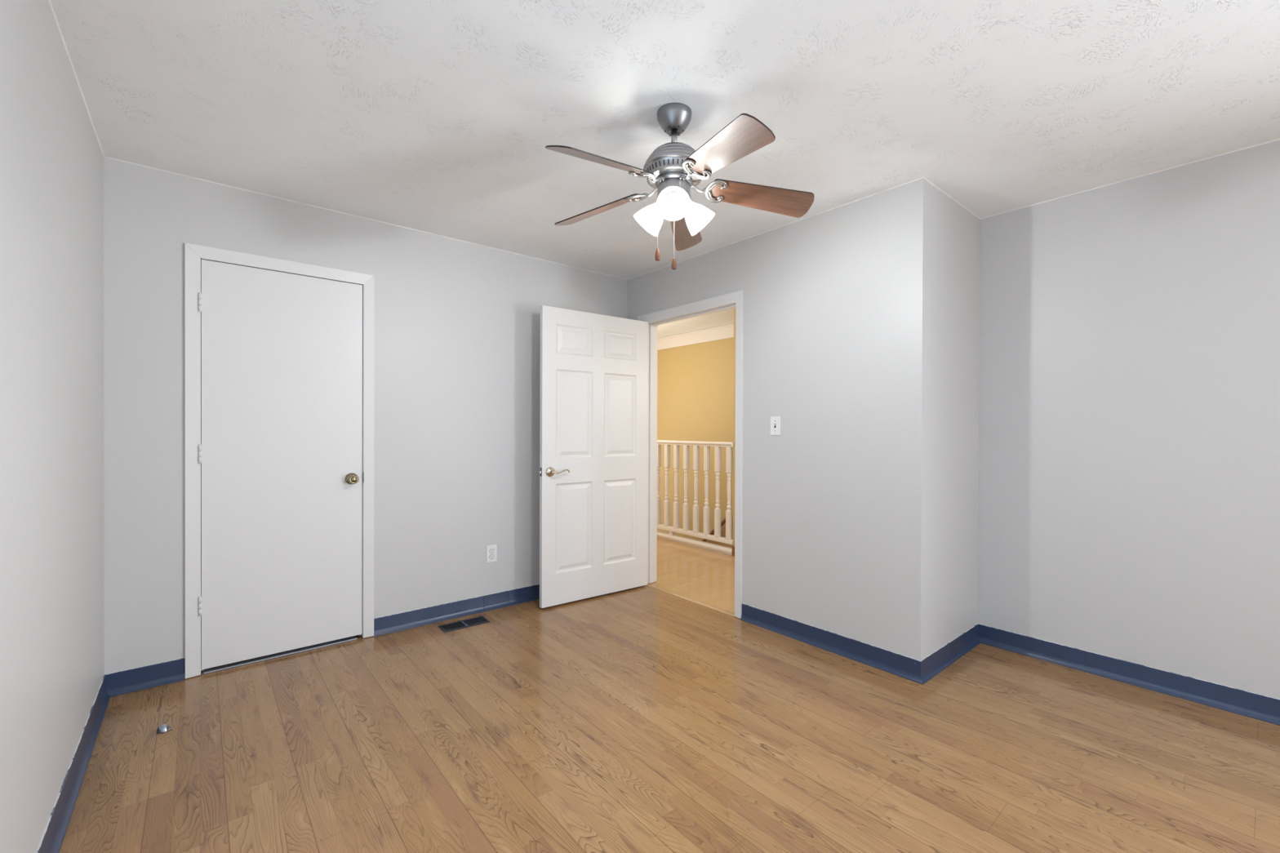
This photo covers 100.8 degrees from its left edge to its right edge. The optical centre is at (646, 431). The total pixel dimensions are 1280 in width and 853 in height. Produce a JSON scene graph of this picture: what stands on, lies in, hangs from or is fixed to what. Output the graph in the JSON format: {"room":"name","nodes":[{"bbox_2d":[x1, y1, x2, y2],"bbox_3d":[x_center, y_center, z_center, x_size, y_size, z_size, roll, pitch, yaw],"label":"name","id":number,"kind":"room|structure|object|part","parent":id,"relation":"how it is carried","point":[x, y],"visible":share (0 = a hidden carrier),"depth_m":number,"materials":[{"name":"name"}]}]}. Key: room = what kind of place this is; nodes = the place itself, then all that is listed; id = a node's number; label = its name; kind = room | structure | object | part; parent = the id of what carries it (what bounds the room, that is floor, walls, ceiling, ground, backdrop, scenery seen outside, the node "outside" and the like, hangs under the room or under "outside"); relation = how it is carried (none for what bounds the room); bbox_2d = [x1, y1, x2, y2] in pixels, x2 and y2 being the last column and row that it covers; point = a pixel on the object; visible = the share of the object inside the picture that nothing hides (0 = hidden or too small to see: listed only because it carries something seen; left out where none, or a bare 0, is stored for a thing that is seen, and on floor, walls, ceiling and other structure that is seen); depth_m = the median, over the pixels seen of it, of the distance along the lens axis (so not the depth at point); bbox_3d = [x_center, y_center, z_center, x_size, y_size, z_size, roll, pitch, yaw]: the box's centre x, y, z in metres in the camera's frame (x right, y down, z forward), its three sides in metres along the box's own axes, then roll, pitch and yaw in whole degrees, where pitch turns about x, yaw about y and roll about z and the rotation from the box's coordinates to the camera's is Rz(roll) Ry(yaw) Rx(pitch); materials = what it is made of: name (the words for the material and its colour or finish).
{"room":"empty bedroom","nodes":[
{"label":"empty bedroom","id":0,"kind":"room"},
{"bbox_2d":[0,0,104,852],"bbox_3d":[-0.230,0.000,-0.323,0.115,2.440,7.234,0,0,-40],"label":"wall","id":1,"kind":"structure","parent":0,"point":[52,551],"depth_m":1.47,"materials":[{"name":"grey paint"}]},
{"bbox_2d":[35,675,110,852],"bbox_3d":[-0.182,1.169,-0.274,0.022,0.103,7.004,0,0,-40],"label":"baseboard","id":2,"kind":"structure","parent":1,"relation":"attached to","point":[53,836],"depth_m":1.76,"materials":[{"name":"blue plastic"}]},
{"bbox_2d":[48,0,104,156],"bbox_3d":[-0.180,-1.217,-0.289,0.006,0.007,7.004,0,0,-40],"label":"trim","id":3,"kind":"structure","parent":1,"relation":"attached to","point":[50,2],"depth_m":1.84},
{"bbox_2d":[103,156,627,678],"bbox_3d":[-1.295,-0.020,3.437,3.112,2.440,0.115,0,0,-40],"label":"wall","id":4,"kind":"structure","parent":0,"point":[457,323],"depth_m":3.16,"materials":[{"name":"grey paint"}]},
{"bbox_2d":[104,657,184,697],"bbox_3d":[-2.338,1.149,2.475,0.275,0.103,0.022,0,0,-40],"label":"baseboard","id":5,"kind":"structure","parent":4,"relation":"attached to","point":[132,680],"depth_m":2.48,"materials":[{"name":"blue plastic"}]},
{"bbox_2d":[184,242,374,679],"bbox_3d":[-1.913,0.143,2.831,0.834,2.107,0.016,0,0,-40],"label":"trim","id":6,"kind":"structure","parent":4,"relation":"attached to","point":[193,253],"depth_m":2.60,"materials":[{"name":"white paint"}]},
{"bbox_2d":[198,259,364,670],"bbox_3d":[-1.910,0.165,2.825,0.730,2.023,0.101,0,0,-40],"label":"door","id":7,"kind":"structure","parent":4,"relation":"in","point":[280,449],"depth_m":2.81,"materials":[{"name":"white paint"}]},
{"bbox_3d":[-1.662,0.270,3.003,0.055,0.055,0.052,0,0,-40],"label":"knob","id":8,"kind":"part","parent":7,"relation":"part of","materials":[{"name":"gold metal"}]},
{"bbox_2d":[104,155,627,279],"bbox_3d":[-1.296,-1.237,3.348,2.996,0.007,0.006,0,0,-40],"label":"trim","id":9,"kind":"structure","parent":4,"relation":"attached to","point":[104,156],"depth_m":3.00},
{"bbox_2d":[373,583,539,636],"bbox_3d":[-0.875,1.149,3.712,1.886,0.103,0.022,0,0,-40],"label":"baseboard","id":10,"kind":"structure","parent":4,"relation":"attached to","point":[386,624],"depth_m":3.40,"materials":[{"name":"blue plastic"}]},
{"bbox_2d":[486,544,497,563],"bbox_3d":[-1.042,0.826,3.576,0.074,0.115,0.008,0,0,-40],"label":"wall outlet","id":11,"kind":"object","parent":4,"relation":"attached to","point":[491,550],"visible":1,"depth_m":3.57,"materials":[{"name":"white plastic"}]},
{"bbox_2d":[489,554,494,559],"bbox_3d":[-1.041,0.845,3.575,0.036,0.030,0.003,0,0,-40],"label":"receptacle","id":12,"kind":"object","parent":11,"relation":"attached to","point":[491,556],"depth_m":3.57,"materials":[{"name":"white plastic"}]},
{"bbox_2d":[489,548,494,553],"bbox_3d":[-1.041,0.806,3.574,0.036,0.030,0.003,0,0,-40],"label":"receptacle","id":13,"kind":"object","parent":11,"relation":"attached to","point":[491,550],"depth_m":3.57,"materials":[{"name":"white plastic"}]},
{"bbox_2d":[50,0,1279,338],"bbox_3d":[0.882,-1.268,2.363,5.282,0.080,9.915,0,0,-40],"label":"ceiling","id":14,"kind":"structure","parent":0,"point":[437,117],"depth_m":1.95,"materials":[{"name":"white paint"}]},
{"bbox_2d":[545,102,814,270],"bbox_3d":[0.083,-0.928,2.018,1.034,0.602,1.067,0,0,-40],"label":"ceiling fan","id":15,"kind":"object","parent":14,"relation":"hanging from","point":[673,168],"visible":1,"depth_m":1.99,"materials":[{"name":"brown wood"}]},
{"bbox_3d":[-0.200,-0.925,2.215,0.408,0.006,0.133,-7,17,29],"label":"blade","id":16,"kind":"part","parent":15,"relation":"part of","materials":[{"name":"brown wood"}]},
{"bbox_3d":[-0.149,-0.923,1.806,0.408,0.006,0.133,-9,27,-43],"label":"blade","id":17,"kind":"part","parent":15,"relation":"part of","materials":[{"name":"brown wood"}]},
{"bbox_3d":[0.014,-0.844,2.099,0.118,0.134,0.137,0,0,-40],"label":"lamp shade","id":18,"kind":"part","parent":15,"relation":"part of","materials":[{"name":"white glass"}]},
{"bbox_3d":[0.044,-0.815,2.046,0.003,0.212,0.003,0,0,-40],"label":"pull chain","id":19,"kind":"part","parent":15,"relation":"part of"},
{"bbox_3d":[0.099,-0.843,1.933,0.128,0.134,0.129,0,0,-40],"label":"lamp shade","id":20,"kind":"part","parent":15,"relation":"part of","materials":[{"name":"white glass"}]},
{"bbox_3d":[0.108,-0.779,2.047,0.003,0.212,0.003,0,0,-40],"label":"pull chain","id":21,"kind":"part","parent":15,"relation":"part of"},
{"bbox_3d":[0.102,-0.879,1.980,0.032,0.044,0.046,0,0,-1],"label":"bulb","id":22,"kind":"part","parent":15,"relation":"part of","materials":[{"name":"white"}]},
{"bbox_3d":[0.174,-0.925,2.390,0.133,0.006,0.408,-20,-10,8],"label":"blade","id":23,"kind":"part","parent":15,"relation":"part of","materials":[{"name":"brown wood"}]},
{"bbox_3d":[0.205,-0.844,2.087,0.137,0.134,0.119,0,0,-40],"label":"lamp shade","id":24,"kind":"part","parent":15,"relation":"part of","materials":[{"name":"white glass"}]},
{"bbox_3d":[0.256,-0.921,1.728,0.133,0.006,0.408,22,-3,-26],"label":"blade","id":25,"kind":"part","parent":15,"relation":"part of","materials":[{"name":"brown wood"}]},
{"bbox_3d":[0.455,-0.922,2.089,0.408,0.006,0.133,7,-21,-7],"label":"blade","id":26,"kind":"part","parent":15,"relation":"part of","materials":[{"name":"brown wood"}]},
{"bbox_2d":[59,537,1279,852],"bbox_3d":[0.551,1.237,2.101,4.437,0.050,9.915,0,0,-40],"label":"floor","id":27,"kind":"structure","parent":0,"point":[642,719],"depth_m":2.01,"materials":[{"name":"brown wood"}]},
{"bbox_2d":[155,724,172,733],"bbox_3d":[-1.939,1.191,2.130,0.047,0.025,0.047,0,0,30],"label":"door stop","id":28,"kind":"object","parent":27,"relation":"on","point":[163,728],"visible":1,"depth_m":2.12,"materials":[{"name":"metal"}]},
{"bbox_2d":[203,635,357,674],"bbox_3d":[-1.943,1.196,2.854,0.683,0.009,0.054,0,0,-40],"label":"threshold","id":29,"kind":"object","parent":27,"relation":"on","point":[353,637],"visible":0.9,"depth_m":2.82,"materials":[{"name":"wood"}]},
{"bbox_2d":[437,616,489,632],"bbox_3d":[-1.134,1.198,3.301,0.284,0.005,0.134,0,0,-39],"label":"floor vent","id":30,"kind":"object","parent":27,"relation":"in","point":[468,623],"visible":1,"depth_m":3.29,"materials":[{"name":"black metal"}]},
{"bbox_2d":[646,583,734,617],"bbox_3d":[0.295,1.200,3.810,0.044,0.007,0.912,0,0,-40],"label":"threshold","id":31,"kind":"object","parent":27,"relation":"on","point":[715,608],"visible":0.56,"depth_m":3.75,"materials":[{"name":"brown wood"}]},
{"bbox_2d":[657,440,733,555],"bbox_3d":[0.024,0.644,6.108,0.068,1.096,2.548,0,0,-40],"label":"stair railing","id":32,"kind":"object","parent":27,"relation":"on","point":[717,446],"visible":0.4,"depth_m":5.50,"materials":[{"name":"beige paint"}]},
{"bbox_3d":[0.023,1.162,6.110,0.060,0.060,2.548,0,0,-40],"label":"board","id":33,"kind":"part","parent":32,"relation":"part of","materials":[{"name":"beige paint"}]},
{"bbox_3d":[0.026,0.120,6.105,0.068,0.048,2.548,0,0,-40],"label":"rail","id":34,"kind":"part","parent":32,"relation":"part of","materials":[{"name":"beige paint"}]},
{"bbox_3d":[0.023,1.066,6.109,0.052,0.045,2.548,0,0,-40],"label":"rail","id":35,"kind":"part","parent":32,"relation":"part of","materials":[{"name":"beige paint"}]},
{"bbox_2d":[657,337,733,547],"bbox_3d":[1.263,1.277,5.928,0.100,5.040,4.988,0,0,-40],"label":"wall","id":36,"kind":"structure","parent":0,"point":[695,382],"depth_m":6.60,"materials":[{"name":"yellow paint"}]},
{"bbox_2d":[657,324,733,350],"bbox_3d":[1.220,-1.164,5.874,0.034,0.153,4.988,0,0,-40],"label":"ceiling","id":37,"kind":"structure","parent":36,"relation":"attached to","point":[726,331],"depth_m":6.57,"materials":[{"name":"beige paint"}]},
{"bbox_2d":[700,516,725,542],"bbox_3d":[0.509,1.582,6.683,0.076,1.306,1.465,0,0,-40],"label":"stair handrail","id":38,"kind":"object","parent":36,"relation":"attached to","point":[723,521],"visible":0.02,"depth_m":6.28,"materials":[{"name":"brown wood"}]},
{"bbox_2d":[733,307,735,546],"bbox_3d":[1.577,1.285,4.340,0.110,5.040,2.158,0,0,-40],"label":"wall","id":39,"kind":"structure","parent":0,"point":[734,401],"depth_m":5.11,"materials":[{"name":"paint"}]},
{"bbox_2d":[732,546,734,555],"bbox_3d":[1.530,1.161,4.300,0.014,0.090,2.158,0,0,-40],"label":"baseboard","id":40,"kind":"structure","parent":39,"relation":"attached to","point":[733,547],"depth_m":5.10,"materials":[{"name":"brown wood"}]},
{"bbox_2d":[626,177,933,661],"bbox_3d":[0.631,-0.014,3.479,0.115,2.440,2.308,0,0,-40],"label":"wall","id":41,"kind":"structure","parent":0,"point":[837,331],"depth_m":2.90,"materials":[{"name":"grey paint"}]},
{"bbox_2d":[539,305,648,608],"bbox_3d":[-0.338,0.170,3.812,0.913,2.030,0.096,0,0,-38],"label":"door","id":42,"kind":"structure","parent":41,"relation":"in","point":[593,384],"depth_m":3.79,"materials":[{"name":"white paint"}]},
{"bbox_3d":[-0.581,0.271,3.587,0.138,0.030,0.044,0,0,-38],"label":"lever handle","id":43,"kind":"part","parent":42,"relation":"part of","materials":[{"name":"gold metal"}]},
{"bbox_2d":[637,290,743,618],"bbox_3d":[0.274,0.146,3.800,0.016,2.107,1.054,0,0,-40],"label":"trim","id":44,"kind":"structure","parent":41,"relation":"attached to","point":[737,297],"depth_m":3.42,"materials":[{"name":"white paint"}]},
{"bbox_2d":[647,302,735,583],"bbox_3d":[0.337,0.146,3.838,0.129,2.106,1.034,0,0,-40],"label":"trim","id":45,"kind":"structure","parent":41,"relation":"attached to","point":[652,326],"depth_m":4.17,"materials":[{"name":"white paint"}]},
{"bbox_2d":[627,177,923,279],"bbox_3d":[0.589,-1.231,3.434,0.006,0.008,2.308,0,0,-40],"label":"trim","id":46,"kind":"structure","parent":41,"relation":"attached to","point":[921,177],"depth_m":3.13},
{"bbox_2d":[770,416,780,435],"bbox_3d":[0.778,-0.034,3.203,0.017,0.115,0.074,0,0,-40],"label":"light switch","id":47,"kind":"object","parent":41,"relation":"attached to","point":[775,420],"visible":1,"depth_m":3.20,"materials":[{"name":"white plastic"}]},
{"bbox_2d":[740,603,923,684],"bbox_3d":[0.971,1.158,2.971,0.022,0.103,1.122,0,0,-40],"label":"baseboard","id":48,"kind":"structure","parent":41,"relation":"attached to","point":[900,665],"depth_m":2.89,"materials":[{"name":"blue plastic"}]},
{"bbox_2d":[930,186,980,653],"bbox_3d":[1.677,-0.008,2.928,0.771,2.440,0.115,0,0,-40],"label":"wall","id":49,"kind":"structure","parent":0,"point":[956,255],"depth_m":2.82,"materials":[{"name":"grey paint"}]},
{"bbox_2d":[920,623,980,684],"bbox_3d":[1.621,1.161,2.799,0.793,0.103,0.022,0,0,-40],"label":"baseboard","id":50,"kind":"structure","parent":49,"relation":"attached to","point":[942,658],"depth_m":2.77,"materials":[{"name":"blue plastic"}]},
{"bbox_2d":[923,177,980,219],"bbox_3d":[1.633,-1.225,2.801,0.771,0.008,0.006,0,0,-40],"label":"trim","id":51,"kind":"structure","parent":49,"relation":"attached to","point":[926,180],"depth_m":2.77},
{"bbox_2d":[977,139,1279,699],"bbox_3d":[3.517,0.006,1.258,0.115,2.440,4.812,0,0,-40],"label":"wall","id":52,"kind":"structure","parent":0,"point":[1129,390],"depth_m":2.53,"materials":[{"name":"grey paint"}]},
{"bbox_2d":[977,623,1279,725],"bbox_3d":[3.424,1.174,1.263,0.022,0.103,4.696,0,0,-40],"label":"baseboard","id":53,"kind":"structure","parent":52,"relation":"attached to","point":[1250,704],"depth_m":2.53,"materials":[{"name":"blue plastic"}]},
{"bbox_2d":[980,137,1279,219],"bbox_3d":[3.438,-1.212,1.257,0.006,0.008,4.696,0,0,-40],"label":"trim","id":54,"kind":"structure","parent":52,"relation":"attached to","point":[1278,139],"depth_m":2.51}
]}

